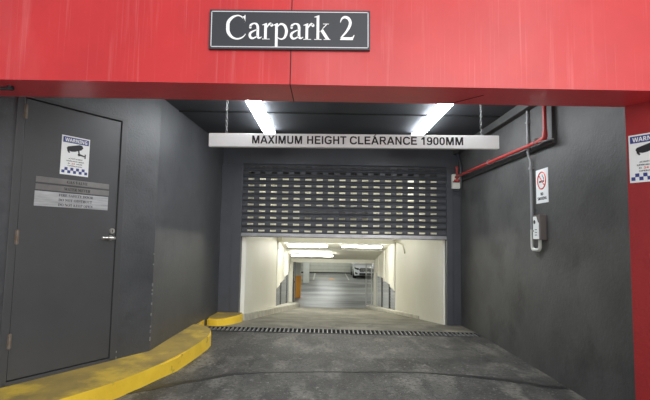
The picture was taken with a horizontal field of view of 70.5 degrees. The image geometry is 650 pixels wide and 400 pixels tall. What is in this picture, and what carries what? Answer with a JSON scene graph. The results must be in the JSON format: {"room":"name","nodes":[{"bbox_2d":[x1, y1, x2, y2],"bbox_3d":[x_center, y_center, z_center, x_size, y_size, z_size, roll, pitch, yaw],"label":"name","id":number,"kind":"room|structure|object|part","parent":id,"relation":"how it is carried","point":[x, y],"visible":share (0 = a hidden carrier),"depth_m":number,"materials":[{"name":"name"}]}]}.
{"room":"parking garage","nodes":[
{"label":"parking garage","id":0,"kind":"room"},
{"bbox_2d":[0,96,161,358],"bbox_3d":[-2.719,0.291,4.407,0.253,3.250,2.444,-2,-6,31],"label":"wall","id":1,"kind":"structure","parent":0,"point":[143,116],"depth_m":5.13,"materials":[{"name":"grey paint"}]},
{"bbox_2d":[0,85,13,90],"bbox_3d":[-2.435,-0.857,3.528,0.103,0.036,0.046,1,-5,0],"label":"fitting","id":2,"kind":"object","parent":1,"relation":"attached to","point":[9,87],"visible":1,"depth_m":3.51,"materials":[{"name":"black plastic"}]},
{"bbox_2d":[0,97,127,387],"bbox_3d":[-2.525,0.361,4.536,0.189,2.610,1.125,-2,-6,31],"label":"door","id":3,"kind":"structure","parent":1,"relation":"in","point":[60,302],"depth_m":4.42,"materials":[{"name":"grey metal"}]},
{"bbox_2d":[34,190,107,209],"bbox_3d":[-2.491,0.010,4.558,0.006,0.140,0.739,-2,-6,31],"label":"plate","id":4,"kind":"object","parent":3,"relation":"attached to","point":[41,198],"visible":1,"depth_m":4.52,"materials":[{"name":"metal"}]},
{"bbox_2d":[35,183,108,195],"bbox_3d":[-2.487,-0.099,4.569,0.006,0.053,0.742,-2,-6,31],"label":"plate","id":5,"kind":"object","parent":3,"relation":"attached to","point":[37,186],"visible":1,"depth_m":4.53,"materials":[{"name":"metal"}]},
{"bbox_2d":[36,176,108,188],"bbox_3d":[-2.486,-0.169,4.574,0.006,0.053,0.740,-2,-6,31],"label":"plate","id":6,"kind":"object","parent":3,"relation":"attached to","point":[38,178],"visible":1,"depth_m":4.54,"materials":[{"name":"metal"}]},
{"bbox_2d":[60,134,89,176],"bbox_3d":[-2.488,-0.435,4.584,0.009,0.385,0.285,-2,-5,31],"label":"warning sign","id":7,"kind":"object","parent":3,"relation":"attached to","point":[74,160],"visible":1,"depth_m":4.58,"materials":[{"name":"white plastic"}]},
{"bbox_2d":[68,158,83,167],"bbox_3d":[-2.486,-0.369,4.578,0.002,0.084,0.177,-2,-5,31],"label":"print","id":8,"kind":"object","parent":7,"relation":"on","point":[69,158],"depth_m":4.59},
{"bbox_3d":[-2.279,0.399,4.830,0.070,0.052,0.157,-2,-6,31],"label":"handle","id":9,"kind":"part","parent":3,"relation":"part of","materials":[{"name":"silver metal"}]},
{"bbox_2d":[150,99,223,349],"bbox_3d":[-2.104,0.481,6.881,0.470,3.300,3.000,1,-5,0],"label":"wall","id":10,"kind":"structure","parent":0,"point":[189,187],"depth_m":6.38,"materials":[{"name":"grey paint"}]},
{"bbox_2d":[217,164,233,311],"bbox_3d":[-1.779,0.784,8.351,0.210,2.850,0.260,1,-5,0],"label":"trim","id":11,"kind":"structure","parent":10,"relation":"attached to","point":[228,169],"depth_m":8.23,"materials":[{"name":"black metal"}]},
{"bbox_2d":[240,172,290,313],"bbox_3d":[-1.625,1.676,13.957,0.350,5.100,11.300,1,-5,0],"label":"wall","id":12,"kind":"structure","parent":0,"point":[259,254],"depth_m":10.33,"materials":[{"name":"beige paint"}]},
{"bbox_2d":[276,272,288,305],"bbox_3d":[-1.541,3.466,16.629,0.060,1.385,5.688,1,-5,0],"label":"mesh screen","id":13,"kind":"object","parent":12,"relation":"attached to","point":[279,289],"visible":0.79,"depth_m":17.05,"materials":[{"name":"silver metal"}]},
{"bbox_2d":[293,262,350,273],"bbox_3d":[1.914,4.928,38.914,22.000,2.750,0.430,1,-5,0],"label":"wall","id":14,"kind":"structure","parent":0,"point":[315,267],"depth_m":38.66,"materials":[{"name":"paint"}]},
{"bbox_2d":[276,273,394,308],"bbox_3d":[1.906,5.395,26.348,22.000,0.450,25.400,1,-5,0],"label":"floor","id":15,"kind":"structure","parent":0,"point":[350,293],"depth_m":25.43,"materials":[{"name":"grey concrete"}]},
{"bbox_2d":[293,262,295,301],"bbox_3d":[-1.353,3.606,20.310,0.040,1.890,1.000,1,-5,0],"label":"gate","id":16,"kind":"object","parent":15,"relation":"on","point":[294,267],"visible":0.8,"depth_m":20.25,"materials":[{"name":"grey metal"}]},
{"bbox_2d":[295,262,300,297],"bbox_3d":[-1.363,3.622,22.878,0.352,2.400,0.352,1,-5,0],"label":"concrete column","id":17,"kind":"structure","parent":15,"relation":"on","point":[298,264],"depth_m":22.67,"materials":[{"name":"orange paint"}]},
{"bbox_2d":[303,262,309,282],"bbox_3d":[-1.224,4.250,30.452,0.400,2.400,0.400,1,-5,0],"label":"concrete column","id":18,"kind":"structure","parent":15,"relation":"on","point":[306,265],"depth_m":30.22,"materials":[{"name":"white concrete"}]},
{"bbox_2d":[350,263,373,277],"bbox_3d":[3.041,5.138,35.949,2.200,1.678,4.610,1,-5,0],"label":"car","id":19,"kind":"object","parent":15,"relation":"on","point":[357,269],"visible":0.44,"depth_m":33.75,"materials":[{"name":"white paint"}]},
{"bbox_2d":[359,268,368,271],"bbox_3d":[3.041,5.136,33.719,1.080,0.280,0.115,1,-5,0],"label":"grille","id":20,"kind":"object","parent":19,"relation":"attached to","point":[360,269],"depth_m":33.66,"materials":[{"name":"grey"}]},
{"bbox_2d":[365,263,372,304],"bbox_3d":[1.928,3.654,20.201,0.320,1.890,0.040,-2,-5,30],"label":"gate","id":21,"kind":"object","parent":15,"relation":"on","point":[370,265],"visible":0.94,"depth_m":20.20,"materials":[{"name":"grey metal"}]},
{"bbox_2d":[280,242,390,259],"bbox_3d":[0.341,1.678,16.970,4.180,1.340,5.900,1,-5,0],"label":"ceiling","id":22,"kind":"structure","parent":0,"point":[337,254],"depth_m":17.11,"materials":[{"name":"beige paint"}]},
{"bbox_2d":[288,244,326,246],"bbox_3d":[-0.566,1.474,14.929,1.260,0.100,0.140,1,-5,0],"label":"lamp","id":23,"kind":"object","parent":22,"relation":"attached to","point":[289,245],"visible":1,"depth_m":14.87,"materials":[{"name":"grey plastic"}]},
{"bbox_2d":[288,245,326,246],"bbox_3d":[-0.566,1.496,14.927,1.260,0.055,0.140,1,-5,0],"label":"diffuser","id":24,"kind":"object","parent":23,"relation":"attached to","point":[288,245],"depth_m":14.87,"materials":[{"name":"white plastic"}]},
{"bbox_2d":[292,253,332,256],"bbox_3d":[-0.486,2.080,17.387,1.540,0.100,0.140,1,-5,0],"label":"lamp","id":25,"kind":"object","parent":22,"relation":"attached to","point":[293,254],"visible":1,"depth_m":17.33,"materials":[{"name":"grey plastic"}]},
{"bbox_2d":[292,255,332,256],"bbox_3d":[-0.487,2.102,17.385,1.540,0.055,0.140,1,-5,0],"label":"diffuser","id":26,"kind":"object","parent":25,"relation":"attached to","point":[292,255],"depth_m":17.32,"materials":[{"name":"white plastic"}]},
{"bbox_2d":[342,244,381,247],"bbox_3d":[1.194,1.495,14.929,1.280,0.100,0.140,1,-5,0],"label":"lamp","id":27,"kind":"object","parent":22,"relation":"attached to","point":[343,245],"visible":1,"depth_m":14.87,"materials":[{"name":"grey plastic"}]},
{"bbox_2d":[342,246,381,247],"bbox_3d":[1.194,1.517,14.928,1.280,0.055,0.140,1,-5,0],"label":"diffuser","id":28,"kind":"object","parent":27,"relation":"attached to","point":[342,246],"depth_m":14.86,"materials":[{"name":"white plastic"}]},
{"bbox_2d":[281,179,390,233],"bbox_3d":[0.366,0.242,14.154,4.180,2.140,0.250,1,-5,0],"label":"wall","id":29,"kind":"structure","parent":0,"point":[283,179],"depth_m":14.04,"materials":[{"name":"beige paint"}]},
{"bbox_2d":[276,237,395,290],"bbox_3d":[0.337,1.881,13.983,3.620,1.646,0.280,1,-5,0],"label":"trim","id":30,"kind":"structure","parent":29,"relation":"attached to","point":[285,239],"depth_m":13.89,"materials":[{"name":"beige paint"}]},
{"bbox_2d":[304,206,367,224],"bbox_3d":[0.347,0.724,13.918,2.000,1.060,0.140,1,-5,0],"label":"ceiling light","id":31,"kind":"object","parent":29,"relation":"attached to","point":[318,206],"visible":0.04,"depth_m":13.88,"materials":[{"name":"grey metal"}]},
{"bbox_2d":[165,99,516,149],"bbox_3d":[0.023,-1.314,6.189,11.000,0.362,4.680,1,-5,0],"label":"ceiling","id":32,"kind":"structure","parent":0,"point":[285,117],"depth_m":6.29,"materials":[{"name":"black"}]},
{"bbox_2d":[246,101,275,133],"bbox_3d":[-0.850,-1.131,5.962,0.174,0.094,2.324,1,-5,0],"label":"ceiling lamp","id":33,"kind":"object","parent":32,"relation":"attached to","point":[256,107],"visible":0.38,"depth_m":6.02,"materials":[{"name":"white plastic"}]},
{"bbox_2d":[209,100,498,149],"bbox_3d":[0.323,-0.928,5.092,3.192,0.770,0.064,1,-5,0],"label":"sign","id":34,"kind":"object","parent":32,"relation":"hanging from","point":[238,140],"visible":0.91,"depth_m":5.04,"materials":[{"name":"white metal"}]},
{"bbox_3d":[-1.086,-0.993,5.097,0.040,0.550,0.040,0,-5,0],"label":"chain","id":35,"kind":"part","parent":34,"relation":"part of","materials":[{"name":"grey metal"}]},
{"bbox_3d":[1.729,-0.984,5.101,0.040,0.581,0.040,0,-5,0],"label":"chain","id":36,"kind":"part","parent":34,"relation":"part of","materials":[{"name":"grey metal"}]},
{"bbox_2d":[411,104,452,134],"bbox_3d":[1.419,-1.092,5.962,0.174,0.094,2.324,1,-5,0],"label":"ceiling lamp","id":37,"kind":"object","parent":32,"relation":"attached to","point":[438,110],"visible":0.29,"depth_m":6.00,"materials":[{"name":"white plastic"}]},
{"bbox_2d":[248,307,441,324],"bbox_3d":[0.307,3.608,13.851,3.980,1.900,11.600,1,-5,0],"label":"floor","id":38,"kind":"structure","parent":0,"point":[300,314],"depth_m":10.71,"materials":[{"name":"concrete"}]},
{"bbox_2d":[243,302,299,320],"bbox_3d":[-1.279,3.372,14.199,0.400,1.672,12.140,1,-5,0],"label":"kerb","id":39,"kind":"object","parent":38,"relation":"on","point":[290,305],"visible":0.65,"depth_m":11.49,"materials":[{"name":"paint"}]},
{"bbox_2d":[366,305,418,318],"bbox_3d":[1.946,3.679,15.252,0.300,1.345,10.000,1,-5,0],"label":"kerb","id":40,"kind":"object","parent":38,"relation":"on","point":[374,307],"visible":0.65,"depth_m":14.25,"materials":[{"name":"paint"}]},
{"bbox_2d":[114,321,586,399],"bbox_3d":[-0.036,2.077,5.498,18.000,0.365,5.300,1,-5,0],"label":"floor","id":41,"kind":"structure","parent":0,"point":[228,352],"depth_m":5.21,"materials":[{"name":"concrete"}]},
{"bbox_2d":[0,324,210,399],"bbox_3d":[-2.376,1.745,4.411,1.005,0.245,4.756,-1,-5,22],"label":"kerb","id":42,"kind":"object","parent":41,"relation":"on","point":[110,380],"visible":0.92,"depth_m":4.47,"materials":[{"name":"yellow paint"}]},
{"bbox_2d":[207,312,242,325],"bbox_3d":[-1.684,2.051,7.745,0.476,0.208,0.720,1,-5,0],"label":"kerb","id":43,"kind":"object","parent":41,"relation":"on","point":[219,318],"visible":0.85,"depth_m":7.64,"materials":[{"name":"yellow paint"}]},
{"bbox_2d":[208,326,480,336],"bbox_3d":[0.274,2.066,7.135,4.220,0.055,0.320,1,-5,0],"label":"drain grate","id":44,"kind":"object","parent":41,"relation":"in","point":[212,328],"visible":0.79,"depth_m":7.23,"materials":[{"name":"black metal"}]},
{"bbox_2d":[127,371,568,393],"bbox_3d":[0.165,1.871,4.743,4.483,0.064,0.739,1,-5,-3],"label":"joint","id":45,"kind":"object","parent":41,"relation":"on","point":[227,374],"depth_m":4.85,"materials":[{"name":"grey concrete"}]},
{"bbox_2d":[375,180,444,324],"bbox_3d":[2.305,1.745,13.957,0.350,5.100,11.300,1,-5,0],"label":"wall","id":46,"kind":"structure","parent":0,"point":[420,272],"depth_m":10.44,"materials":[{"name":"beige paint"}]},
{"bbox_2d":[288,259,377,304],"bbox_3d":[0.331,3.384,19.639,3.820,2.500,0.300,1,-5,0],"label":"trim","id":47,"kind":"structure","parent":46,"relation":"attached to","point":[375,288],"depth_m":19.55,"materials":[{"name":"beige paint"}]},
{"bbox_2d":[287,254,379,276],"bbox_3d":[0.328,2.420,18.063,3.620,1.078,0.200,1,-5,0],"label":"trim","id":48,"kind":"structure","parent":46,"relation":"attached to","point":[288,254],"depth_m":17.95,"materials":[{"name":"beige paint"}]},
{"bbox_2d":[283,248,384,280],"bbox_3d":[0.332,2.179,16.402,3.620,1.352,0.250,1,-5,0],"label":"trim","id":49,"kind":"structure","parent":46,"relation":"attached to","point":[284,248],"depth_m":16.31,"materials":[{"name":"beige paint"}]},
{"bbox_2d":[286,248,382,250],"bbox_3d":[0.340,1.754,16.302,3.440,0.050,0.040,1,-5,0],"label":"trim","id":50,"kind":"structure","parent":46,"relation":"attached to","point":[286,248],"depth_m":16.28,"materials":[{"name":"grey"}]},
{"bbox_2d":[223,147,457,169],"bbox_3d":[0.249,-0.777,8.518,4.430,0.380,0.250,1,-5,0],"label":"trim","id":51,"kind":"structure","parent":46,"relation":"attached to","point":[232,155],"depth_m":8.39,"materials":[{"name":"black metal"}]},
{"bbox_2d":[229,163,452,325],"bbox_3d":[0.309,0.640,8.592,3.964,3.230,0.730,1,-5,0],"label":"roller shutter","id":52,"kind":"object","parent":51,"relation":"attached to","point":[441,175],"visible":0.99,"depth_m":8.31,"materials":[{"name":"black metal"}]},
{"bbox_3d":[-1.591,0.777,8.287,0.170,2.840,0.150,1,-5,0],"label":"guide rail","id":53,"kind":"part","parent":52,"relation":"part of","materials":[{"name":"grey metal"}]},
{"bbox_2d":[241,163,445,235],"bbox_3d":[0.350,-0.006,8.334,3.700,1.285,0.039,1,-5,0],"label":"curtain","id":54,"kind":"object","parent":52,"relation":"hanging from","point":[440,172],"depth_m":8.32,"materials":[{"name":"grey metal"}]},
{"bbox_3d":[2.233,0.844,8.287,0.110,2.840,0.150,1,-5,0],"label":"guide rail","id":55,"kind":"part","parent":52,"relation":"part of","materials":[{"name":"grey metal"}]},
{"bbox_2d":[376,273,394,309],"bbox_3d":[2.158,3.561,16.627,0.060,1.445,5.688,1,-5,0],"label":"mesh screen","id":56,"kind":"object","parent":46,"relation":"attached to","point":[380,295],"visible":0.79,"depth_m":16.72,"materials":[{"name":"silver metal"}]},
{"bbox_3d":[2.159,3.516,17.373,0.060,1.232,0.060,1,-5,0],"label":"post","id":57,"kind":"part","parent":56,"relation":"part of","materials":[{"name":"grey metal"}]},
{"bbox_3d":[2.164,3.227,15.390,0.060,0.982,0.060,1,-5,0],"label":"post","id":58,"kind":"part","parent":56,"relation":"part of","materials":[{"name":"grey metal"}]},
{"bbox_2d":[461,106,635,399],"bbox_3d":[2.617,0.494,6.034,0.350,3.300,4.700,1,-5,0],"label":"wall","id":59,"kind":"structure","parent":0,"point":[564,308],"depth_m":4.71,"materials":[{"name":"grey paint"}]},
{"bbox_2d":[451,167,459,188],"bbox_3d":[2.352,-0.395,8.244,0.140,0.385,0.180,1,-5,0],"label":"box","id":60,"kind":"object","parent":59,"relation":"attached to","point":[455,181],"visible":0.8,"depth_m":8.22,"materials":[{"name":"beige paint"}]},
{"bbox_2d":[453,153,461,191],"bbox_3d":[2.375,-0.519,8.168,0.086,0.756,0.212,3,-5,-23],"label":"conduit","id":61,"kind":"object","parent":60,"relation":"attached to","point":[459,190],"visible":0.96,"depth_m":8.07,"materials":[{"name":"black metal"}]},
{"bbox_2d":[453,168,461,325],"bbox_3d":[2.360,0.857,8.356,0.150,2.850,0.250,1,-5,0],"label":"trim","id":62,"kind":"structure","parent":59,"relation":"attached to","point":[457,320],"depth_m":8.22,"materials":[{"name":"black metal"}]},
{"bbox_2d":[453,105,535,154],"bbox_3d":[2.388,-1.023,6.675,0.100,0.120,3.470,1,-5,0],"label":"trim","id":63,"kind":"structure","parent":59,"relation":"attached to","point":[519,110],"depth_m":6.04,"materials":[{"name":"grey metal"}]},
{"bbox_2d":[456,106,553,176],"bbox_3d":[2.359,-0.782,6.567,0.100,0.598,3.446,1,-5,0],"label":"pipe","id":64,"kind":"object","parent":59,"relation":"attached to","point":[544,137],"visible":0.94,"depth_m":5.27,"materials":[{"name":"red metal"}]},
{"bbox_2d":[458,106,555,180],"bbox_3d":[2.454,-0.772,6.655,0.060,0.620,3.470,1,-5,0],"label":"trim","id":65,"kind":"structure","parent":59,"relation":"attached to","point":[512,136],"depth_m":5.92,"materials":[{"name":"grey metal"}]},
{"bbox_2d":[525,111,541,251],"bbox_3d":[2.415,-0.284,5.323,0.080,1.754,0.234,1,-5,0],"label":"conduit","id":66,"kind":"object","parent":59,"relation":"attached to","point":[527,122],"visible":0.91,"depth_m":5.39,"materials":[{"name":"grey"}]},
{"bbox_2d":[533,215,546,239],"bbox_3d":[2.403,0.307,5.156,0.084,0.280,0.170,1,-5,0],"label":"box","id":67,"kind":"object","parent":59,"relation":"attached to","point":[539,221],"visible":1,"depth_m":5.08,"materials":[{"name":"white"}]},
{"bbox_3d":[2.368,0.311,5.163,0.006,0.252,0.135,1,-5,0],"label":"plate","id":68,"kind":"part","parent":67,"relation":"part of","materials":[{"name":"white plastic"}]},
{"bbox_2d":[536,167,548,203],"bbox_3d":[2.447,-0.158,5.192,0.018,0.385,0.285,1,-5,0],"label":"no smoking sign","id":69,"kind":"object","parent":59,"relation":"attached to","point":[542,188],"visible":1,"depth_m":5.18,"materials":[{"name":"white plastic"}]},
{"bbox_2d":[625,101,649,399],"bbox_3d":[4.715,0.601,3.489,4.550,2.740,0.440,1,-5,0],"label":"wall","id":70,"kind":"structure","parent":0,"point":[637,116],"depth_m":3.61,"materials":[{"name":"red paint"}]},
{"bbox_2d":[0,0,649,106],"bbox_3d":[0.037,-2.111,3.695,14.000,2.582,0.422,1,-5,0],"label":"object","id":71,"kind":"structure","parent":70,"relation":"attached to","point":[590,53],"depth_m":3.41,"materials":[{"name":"red paint"}]},
{"bbox_2d":[209,9,369,51],"bbox_3d":[-0.260,-1.252,3.399,1.189,0.321,0.036,1,-5,0],"label":"sign","id":72,"kind":"object","parent":71,"relation":"attached to","point":[233,30],"visible":1,"depth_m":3.38,"materials":[{"name":"metal"}]},
{"bbox_2d":[628,133,649,182],"bbox_3d":[2.537,-0.336,3.602,0.009,0.385,0.285,4,-6,-31],"label":"warning sign","id":73,"kind":"object","parent":70,"relation":"attached to","point":[639,145],"visible":1,"depth_m":3.66,"materials":[{"name":"white plastic"}]},
{"bbox_2d":[637,160,649,171],"bbox_3d":[2.534,-0.270,3.595,0.001,0.084,0.177,4,-6,-31],"label":"print","id":74,"kind":"object","parent":73,"relation":"on","point":[642,165],"depth_m":3.63,"materials":[{"name":"black"}]}
]}

